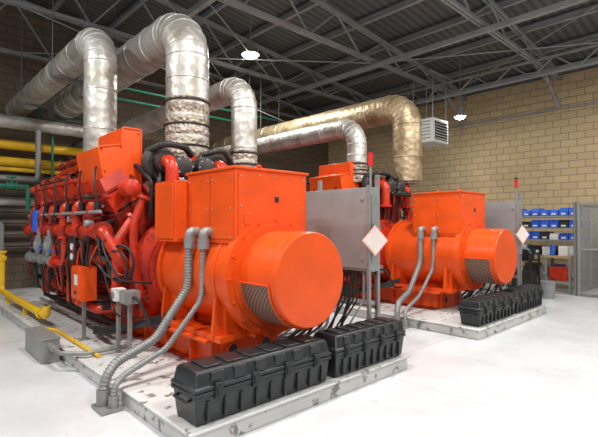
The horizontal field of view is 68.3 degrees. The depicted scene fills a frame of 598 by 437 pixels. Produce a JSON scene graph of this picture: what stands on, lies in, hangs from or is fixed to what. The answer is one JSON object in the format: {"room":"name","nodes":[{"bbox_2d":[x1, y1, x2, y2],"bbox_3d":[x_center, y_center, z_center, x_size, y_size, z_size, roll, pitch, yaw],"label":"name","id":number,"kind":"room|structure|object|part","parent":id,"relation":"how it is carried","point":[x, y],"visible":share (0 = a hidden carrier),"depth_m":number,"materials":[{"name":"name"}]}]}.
{"room":"mechanical room","nodes":[
{"label":"mechanical room","id":0,"kind":"room"},
{"bbox_2d":[0,2,327,288],"bbox_3d":[-6.090,-2.019,12.326,20.000,7.600,0.250,1,-1,-43],"label":"wall","id":1,"kind":"structure","parent":0,"point":[305,159],"depth_m":11.78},
{"bbox_2d":[0,0,597,135],"bbox_3d":[0.538,-4.621,5.378,19.900,3.422,19.009,1,-1,-43],"label":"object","id":2,"kind":"object","parent":1,"relation":"attached to","point":[491,6],"visible":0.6,"depth_m":11.07,"materials":[{"name":"metal"}]},
{"bbox_2d":[411,69,451,147],"bbox_3d":[3.748,-3.029,12.400,1.200,1.920,0.759,1,-1,-43],"label":"heater","id":3,"kind":"object","parent":2,"relation":"hanging from","point":[434,130],"visible":0.79,"depth_m":12.03,"materials":[{"name":"white metal"}]},
{"bbox_2d":[0,279,597,436],"bbox_3d":[0.516,1.780,5.442,20.250,0.200,19.250,1,-1,-43],"label":"floor","id":4,"kind":"structure","parent":0,"point":[537,376],"depth_m":4.24,"materials":[{"name":"white concrete"}]},
{"bbox_2d":[0,171,55,286],"bbox_3d":[-7.575,0.255,10.536,7.430,3.000,0.250,1,-1,-43],"label":"pipes","id":5,"kind":"object","parent":4,"relation":"on","point":[14,218],"visible":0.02,"depth_m":10.98,"materials":[{"name":"metal"}]},
{"bbox_2d":[25,326,126,364],"bbox_3d":[-2.803,1.534,5.199,1.618,0.285,0.577,0,-1,24],"label":"junction box","id":6,"kind":"object","parent":4,"relation":"on","point":[41,343],"visible":0.92,"depth_m":5.11,"materials":[{"name":"grey metal"}]},
{"bbox_2d":[0,114,187,250],"bbox_3d":[-5.315,-0.283,11.369,2.036,4.100,10.047,-1,-1,41],"label":"insulated pipe","id":7,"kind":"object","parent":4,"relation":"on","point":[38,126],"visible":0.46,"depth_m":10.19,"materials":[{"name":"metal"}]},
{"bbox_2d":[0,87,276,287],"bbox_3d":[-4.818,-0.707,10.957,10.000,4.935,1.520,1,-1,-43],"label":"pipes","id":8,"kind":"object","parent":4,"relation":"on","point":[6,185],"visible":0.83,"depth_m":10.79,"materials":[{"name":"metal"}]},
{"bbox_2d":[0,139,82,174],"bbox_3d":[-7.587,-1.257,10.046,6.710,1.208,0.900,1,-1,-43],"label":"pipes","id":9,"kind":"object","parent":8,"relation":"attached to","point":[14,162],"visible":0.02,"depth_m":10.63,"materials":[{"name":"metal"}]},
{"bbox_2d":[91,227,211,416],"bbox_3d":[-1.375,0.872,4.188,1.080,1.580,0.360,1,-1,-43],"label":"cable conduit","id":10,"kind":"object","parent":4,"relation":"on","point":[107,399],"visible":1,"depth_m":4.26,"materials":[{"name":"grey metal"}]},
{"bbox_2d":[0,288,409,436],"bbox_3d":[-2.762,1.630,7.158,2.730,0.150,8.760,1,-1,-43],"label":"concrete pad","id":11,"kind":"object","parent":4,"relation":"on","point":[148,392],"visible":0.44,"depth_m":4.22,"materials":[{"name":"white concrete"}]},
{"bbox_2d":[0,250,50,318],"bbox_3d":[-4.670,1.083,7.391,0.170,0.950,3.385,1,-1,-43],"label":"supply pipe","id":12,"kind":"object","parent":11,"relation":"on","point":[40,313],"visible":1,"depth_m":7.37,"materials":[{"name":"yellow metal"}]},
{"bbox_2d":[47,327,100,357],"bbox_3d":[-2.818,1.505,5.434,0.103,0.042,1.806,1,-1,-43],"label":"hose","id":13,"kind":"object","parent":11,"relation":"on","point":[58,331],"visible":0.97,"depth_m":5.39,"materials":[{"name":"paint"}]},
{"bbox_2d":[71,265,170,358],"bbox_3d":[-2.206,1.061,5.173,1.721,0.930,0.353,-1,-1,34],"label":"boxes","id":14,"kind":"object","parent":11,"relation":"on","point":[83,280],"visible":0.89,"depth_m":5.39,"materials":[{"name":"orange metal"}]},
{"bbox_2d":[54,291,278,361],"bbox_3d":[-2.364,1.386,6.718,1.240,0.325,5.550,1,-1,-43],"label":"base","id":15,"kind":"object","parent":11,"relation":"on","point":[188,347],"visible":0.27,"depth_m":4.87,"materials":[{"name":"orange metal"}]},
{"bbox_2d":[29,163,174,335],"bbox_3d":[-2.684,0.368,6.840,1.884,2.292,4.465,1,-1,-43],"label":"hose","id":16,"kind":"object","parent":15,"relation":"on","point":[86,240],"visible":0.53,"depth_m":5.58,"materials":[{"name":"black rubber"}]},
{"bbox_2d":[65,249,138,316],"bbox_3d":[-2.954,0.683,7.354,1.240,1.150,3.930,1,-1,-43],"label":"crankcase","id":17,"kind":"object","parent":15,"relation":"on","point":[100,277],"visible":0.04,"depth_m":5.96,"materials":[{"name":"red metal"}]},
{"bbox_2d":[25,210,125,334],"bbox_3d":[-3.466,0.650,6.687,0.620,1.584,3.500,1,-1,-43],"label":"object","id":18,"kind":"object","parent":17,"relation":"attached to","point":[94,310],"visible":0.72,"depth_m":6.42,"materials":[{"name":"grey metal"}]},
{"bbox_2d":[23,155,196,252],"bbox_3d":[-2.845,-0.172,7.250,2.210,1.458,3.550,1,-1,-43],"label":"engine","id":19,"kind":"object","parent":17,"relation":"on","point":[117,207],"visible":0.38,"depth_m":5.81,"materials":[{"name":"metal"}]},
{"bbox_2d":[76,126,141,192],"bbox_3d":[-2.683,-0.652,6.059,0.609,1.020,1.316,1,-1,-43],"label":"hood","id":20,"kind":"object","parent":19,"relation":"on","point":[121,148],"visible":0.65,"depth_m":5.65,"materials":[{"name":"orange metal"}]},
{"bbox_2d":[29,140,233,297],"bbox_3d":[-2.752,-0.076,7.162,2.145,2.122,4.474,1,-1,-43],"label":"piping","id":21,"kind":"object","parent":19,"relation":"attached to","point":[157,157],"visible":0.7,"depth_m":5.42,"materials":[{"name":"metal"}]},
{"bbox_2d":[74,77,257,166],"bbox_3d":[-3.344,-1.315,9.328,0.432,1.704,7.766,1,-1,-43],"label":"duct","id":22,"kind":"object","parent":19,"relation":"attached to","point":[235,92],"visible":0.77,"depth_m":6.56,"materials":[{"name":"metal"}]},
{"bbox_2d":[134,225,163,316],"bbox_3d":[-1.490,0.635,5.801,1.320,1.320,0.500,1,-1,-43],"label":"housing","id":23,"kind":"object","parent":17,"relation":"attached to","point":[148,248],"visible":0.22,"depth_m":5.44,"materials":[{"name":"red metal"}]},
{"bbox_2d":[157,216,342,343],"bbox_3d":[-0.640,0.589,4.899,1.200,1.215,2.220,1,-1,-43],"label":"alternator","id":24,"kind":"object","parent":15,"relation":"on","point":[302,270],"depth_m":4.18,"materials":[{"name":"orange metal"}]},
{"bbox_2d":[155,165,308,243],"bbox_3d":[-0.778,-0.097,4.936,1.125,0.939,1.390,1,-1,-43],"label":"box","id":25,"kind":"object","parent":24,"relation":"on","point":[227,200],"visible":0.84,"depth_m":4.53,"materials":[{"name":"orange metal"}]},
{"bbox_3d":[-0.079,0.811,4.301,0.929,0.443,0.433,1,-1,-43],"label":"fan guard mesh","id":26,"kind":"part","parent":24,"relation":"part of","materials":[{"name":"grey metal"}]},
{"bbox_2d":[171,334,330,426],"bbox_3d":[-0.331,1.298,3.701,1.483,0.410,0.382,1,-1,-43],"label":"case","id":27,"kind":"object","parent":11,"relation":"on","point":[218,386],"visible":1,"depth_m":3.44,"materials":[{"name":"black plastic"}]},
{"bbox_3d":[-0.339,1.173,3.711,1.420,0.158,0.360,1,-1,-43],"label":"case lid","id":28,"kind":"part","parent":27,"relation":"part of","materials":[{"name":"black plastic"}]},
{"bbox_2d":[279,150,387,339],"bbox_3d":[0.144,0.359,5.412,1.010,2.340,1.648,1,-1,-43],"label":"tall cabinet","id":29,"kind":"object","parent":11,"relation":"on","point":[349,218],"visible":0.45,"depth_m":5.28,"materials":[{"name":"grey metal"}]},
{"bbox_3d":[0.524,0.361,5.545,0.275,2.340,1.100,1,-1,-43],"label":"support frame","id":30,"kind":"part","parent":29,"relation":"part of","materials":[{"name":"metal"}]},
{"bbox_2d":[314,316,405,377],"bbox_3d":[0.655,1.312,4.623,1.223,0.410,0.372,1,-1,-43],"label":"case","id":31,"kind":"object","parent":11,"relation":"on","point":[358,345],"visible":0.83,"depth_m":4.43,"materials":[{"name":"black plastic"}]},
{"bbox_3d":[0.647,1.186,4.633,1.160,0.158,0.350,1,-1,-43],"label":"case lid","id":32,"kind":"part","parent":31,"relation":"part of","materials":[{"name":"black plastic"}]},
{"bbox_2d":[327,333,405,377],"bbox_3d":[0.647,1.394,4.630,1.160,0.246,0.350,1,-1,-43],"label":"tub","id":33,"kind":"object","parent":31,"relation":"in","point":[344,361],"depth_m":4.41,"materials":[{"name":"black plastic"}]},
{"bbox_2d":[393,226,437,329],"bbox_3d":[1.871,0.916,7.247,1.080,1.580,0.360,1,-1,-43],"label":"cable conduit","id":34,"kind":"object","parent":4,"relation":"on","point":[420,235],"visible":0.98,"depth_m":7.43,"materials":[{"name":"grey metal"}]},
{"bbox_2d":[333,295,546,339],"bbox_3d":[0.488,1.675,10.220,2.760,0.150,8.760,1,-1,-43],"label":"concrete pad","id":35,"kind":"object","parent":4,"relation":"on","point":[447,320],"visible":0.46,"depth_m":6.92,"materials":[{"name":"white concrete"}]},
{"bbox_2d":[363,265,401,305],"bbox_3d":[1.040,1.106,8.231,1.721,0.930,0.353,-1,-1,34],"label":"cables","id":36,"kind":"object","parent":35,"relation":"on","point":[381,266],"visible":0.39,"depth_m":7.82,"materials":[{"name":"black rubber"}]},
{"bbox_2d":[343,282,460,309],"bbox_3d":[0.881,1.431,9.776,1.240,0.325,5.550,1,-1,-43],"label":"base","id":37,"kind":"object","parent":35,"relation":"on","point":[431,300],"visible":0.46,"depth_m":7.88,"materials":[{"name":"orange metal"}]},
{"bbox_2d":[345,272,361,283],"bbox_3d":[0.292,0.728,10.413,1.240,1.150,3.930,1,-1,-43],"label":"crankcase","id":38,"kind":"object","parent":37,"relation":"on","point":[360,278],"visible":0.02,"depth_m":8.60,"materials":[{"name":"red metal"}]},
{"bbox_2d":[313,177,405,222],"bbox_3d":[0.401,-0.128,10.309,2.210,1.458,3.550,1,-1,-43],"label":"bank","id":39,"kind":"object","parent":38,"relation":"on","point":[382,209],"visible":0.02,"depth_m":9.38,"materials":[{"name":"metal"}]},
{"bbox_2d":[309,161,358,191],"bbox_3d":[0.563,-0.607,9.117,0.609,1.020,1.316,1,-1,-43],"label":"hood","id":40,"kind":"object","parent":39,"relation":"on","point":[340,175],"visible":0.48,"depth_m":8.74,"materials":[{"name":"orange metal"}]},
{"bbox_2d":[306,171,412,221],"bbox_3d":[0.494,-0.032,10.220,2.145,2.122,4.474,1,-1,-43],"label":"piping","id":41,"kind":"object","parent":39,"relation":"attached to","point":[387,187],"visible":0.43,"depth_m":8.65,"materials":[{"name":"metal"}]},
{"bbox_2d":[365,220,395,283],"bbox_3d":[1.756,0.680,8.859,1.320,1.320,0.500,1,-1,-43],"label":"housing","id":42,"kind":"object","parent":38,"relation":"attached to","point":[386,226],"visible":0.19,"depth_m":8.52,"materials":[{"name":"red metal"}]},
{"bbox_2d":[343,194,410,294],"bbox_3d":[0.379,0.417,9.895,1.618,2.272,4.705,1,-1,-43],"label":"hose","id":43,"kind":"object","parent":37,"relation":"on","point":[387,284],"visible":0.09,"depth_m":8.74,"materials":[{"name":"black rubber"}]},
{"bbox_2d":[384,220,516,293],"bbox_3d":[2.606,0.634,7.957,1.200,1.215,2.220,1,-1,-43],"label":"alternator","id":44,"kind":"object","parent":37,"relation":"on","point":[449,275],"depth_m":7.33,"materials":[{"name":"orange metal"}]},
{"bbox_2d":[411,189,486,235],"bbox_3d":[2.678,-0.054,7.877,0.980,0.939,0.930,1,-1,-43],"label":"box","id":45,"kind":"object","parent":44,"relation":"on","point":[450,211],"visible":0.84,"depth_m":7.50,"materials":[{"name":"orange metal"}]},
{"bbox_3d":[3.167,0.856,7.359,0.929,0.443,0.433,1,-1,-43],"label":"fan guard mesh","id":46,"kind":"part","parent":44,"relation":"part of","materials":[{"name":"grey metal"}]},
{"bbox_2d":[458,291,516,326],"bbox_3d":[2.907,1.358,6.738,1.363,0.380,0.362,1,-1,-43],"label":"case","id":47,"kind":"object","parent":35,"relation":"on","point":[483,309],"visible":1,"depth_m":6.42,"materials":[{"name":"black plastic"}]},
{"bbox_3d":[2.900,1.241,6.748,1.300,0.146,0.340,1,-1,-43],"label":"case lid","id":48,"kind":"part","parent":47,"relation":"part of","materials":[{"name":"black plastic"}]},
{"bbox_2d":[461,177,528,299],"bbox_3d":[3.375,0.404,8.457,1.010,2.340,1.648,1,-1,-43],"label":"tall cabinet","id":49,"kind":"object","parent":35,"relation":"on","point":[503,215],"visible":0.34,"depth_m":8.28,"materials":[{"name":"grey metal"}]},
{"bbox_2d":[501,284,543,313],"bbox_3d":[3.871,1.371,7.647,1.273,0.380,0.362,1,-1,-43],"label":"case","id":50,"kind":"object","parent":35,"relation":"on","point":[527,296],"visible":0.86,"depth_m":7.45,"materials":[{"name":"black plastic"}]},
{"bbox_3d":[3.864,1.254,7.656,1.210,0.146,0.340,1,-1,-43],"label":"case lid","id":51,"kind":"part","parent":50,"relation":"part of","materials":[{"name":"black plastic"}]},
{"bbox_2d":[514,293,543,313],"bbox_3d":[3.864,1.447,7.654,1.210,0.228,0.340,1,-1,-43],"label":"tub","id":52,"kind":"object","parent":50,"relation":"in","point":[527,302],"depth_m":7.42,"materials":[{"name":"black plastic"}]},
{"bbox_2d":[499,247,539,290],"bbox_3d":[5.274,1.223,10.620,0.794,1.062,0.779,1,-1,-43],"label":"tool cart","id":53,"kind":"object","parent":4,"relation":"on","point":[529,276],"visible":0.44,"depth_m":10.42,"materials":[{"name":"metal"}]},
{"bbox_2d":[540,274,556,298],"bbox_3d":[5.451,1.477,9.651,0.320,0.529,0.320,1,-1,-43],"label":"plastic bucket","id":54,"kind":"object","parent":4,"relation":"on","point":[549,287],"visible":0.98,"depth_m":9.54,"materials":[{"name":"grey paint"}]},
{"bbox_2d":[522,214,586,288],"bbox_3d":[6.306,0.796,11.634,0.550,1.950,2.100,1,-1,-43],"label":"storage rack","id":55,"kind":"object","parent":4,"relation":"on","point":[586,214],"visible":0.14,"depth_m":11.16,"materials":[{"name":"grey paint"}]},
{"bbox_2d":[516,244,581,278],"bbox_3d":[6.363,1.088,11.548,0.378,0.800,1.703,1,-1,-43],"label":"cartons","id":56,"kind":"object","parent":55,"relation":"on","point":[544,250],"visible":0.21,"depth_m":11.44},
{"bbox_2d":[522,208,582,239],"bbox_3d":[6.289,0.139,11.614,0.415,0.800,1.960,1,-1,-43],"label":"bins","id":57,"kind":"object","parent":55,"relation":"on","point":[551,235],"visible":0.56,"depth_m":11.25,"materials":[{"name":"blue plastic"}]},
{"bbox_2d":[543,245,573,293],"bbox_3d":[6.274,1.195,10.568,0.550,1.120,0.600,1,-1,-43],"label":"workbench","id":58,"kind":"object","parent":4,"relation":"on","point":[562,274],"visible":0.76,"depth_m":10.43,"materials":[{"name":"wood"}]},
{"bbox_2d":[573,202,597,295],"bbox_3d":[7.167,0.696,10.867,2.522,2.133,0.076,1,-1,-43],"label":"fence","id":59,"kind":"object","parent":4,"relation":"on","point":[589,224],"visible":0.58,"depth_m":10.64,"materials":[{"name":"grey metal"}]},
{"bbox_2d":[576,201,597,297],"bbox_3d":[8.084,0.654,8.035,0.072,2.133,5.296,1,-1,-43],"label":"fence","id":60,"kind":"object","parent":4,"relation":"on","point":[578,204],"visible":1,"depth_m":9.84,"materials":[{"name":"grey metal"}]},
{"bbox_2d":[25,0,597,113],"bbox_3d":[0.517,-5.514,5.584,20.300,2.150,19.300,1,-1,-43],"label":"ceiling","id":61,"kind":"structure","parent":0,"point":[426,13],"depth_m":11.69,"materials":[{"name":"grey metal"}]},
{"bbox_2d":[19,0,260,137],"bbox_3d":[-3.285,-3.473,11.109,6.175,3.750,3.450,1,-1,-43],"label":"hangers","id":62,"kind":"object","parent":61,"relation":"hanging from","point":[80,81],"visible":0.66,"depth_m":9.51,"materials":[{"name":"metal"}]},
{"bbox_2d":[5,28,117,151],"bbox_3d":[-5.004,-1.907,8.838,0.488,2.174,6.214,1,-1,-43],"label":"duct","id":63,"kind":"object","parent":62,"relation":"hanging from","point":[92,52],"visible":0.98,"depth_m":6.67,"materials":[{"name":"metal"}]},
{"bbox_2d":[40,13,209,156],"bbox_3d":[-3.967,-1.983,8.979,0.667,2.289,7.433,1,-1,-43],"label":"duct","id":64,"kind":"object","parent":62,"relation":"hanging from","point":[174,41],"visible":0.89,"depth_m":6.35,"materials":[{"name":"metal"}]},
{"bbox_2d":[211,119,367,182],"bbox_3d":[-1.246,-1.361,11.491,0.452,1.359,7.496,1,-1,-43],"label":"duct","id":65,"kind":"object","parent":62,"relation":"hanging from","point":[352,132],"visible":0.77,"depth_m":9.30,"materials":[{"name":"metal"}]},
{"bbox_2d":[209,95,422,184],"bbox_3d":[-0.326,-1.645,11.920,0.618,1.939,8.139,1,-1,-43],"label":"duct","id":66,"kind":"object","parent":62,"relation":"attached to","point":[401,112],"visible":0.82,"depth_m":9.13,"materials":[{"name":"metal"}]},
{"bbox_2d":[241,14,259,58],"bbox_3d":[-1.172,-4.505,10.643,0.440,1.260,0.440,1,-1,-43],"label":"lamp","id":67,"kind":"object","parent":61,"relation":"hanging from","point":[252,54],"visible":0.99,"depth_m":10.55,"materials":[{"name":"grey paint"}]},
{"bbox_2d":[454,60,465,119],"bbox_3d":[4.618,-3.695,12.652,0.320,1.700,0.320,1,-1,-43],"label":"lamp","id":68,"kind":"object","parent":61,"relation":"hanging from","point":[460,114],"visible":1,"depth_m":12.58,"materials":[{"name":"grey paint"}]},
{"bbox_2d":[328,68,597,283],"bbox_3d":[7.794,-1.294,12.346,0.250,6.150,19.250,1,-1,-43],"label":"wall","id":69,"kind":"structure","parent":0,"point":[553,155],"depth_m":13.34,"materials":[{"name":"beige brick"}]},
{"bbox_2d":[415,64,597,106],"bbox_3d":[7.748,-4.197,12.160,0.110,0.250,18.980,1,-1,-43],"label":"trim","id":70,"kind":"structure","parent":69,"relation":"attached to","point":[595,65],"depth_m":13.41,"materials":[{"name":"metal"}]},
{"bbox_2d":[448,100,597,134],"bbox_3d":[6.194,-3.498,13.791,0.060,1.400,7.500,1,-1,-43],"label":"conduit","id":71,"kind":"object","parent":69,"relation":"attached to","point":[595,102],"visible":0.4,"depth_m":13.31,"materials":[{"name":"metal"}]}
]}

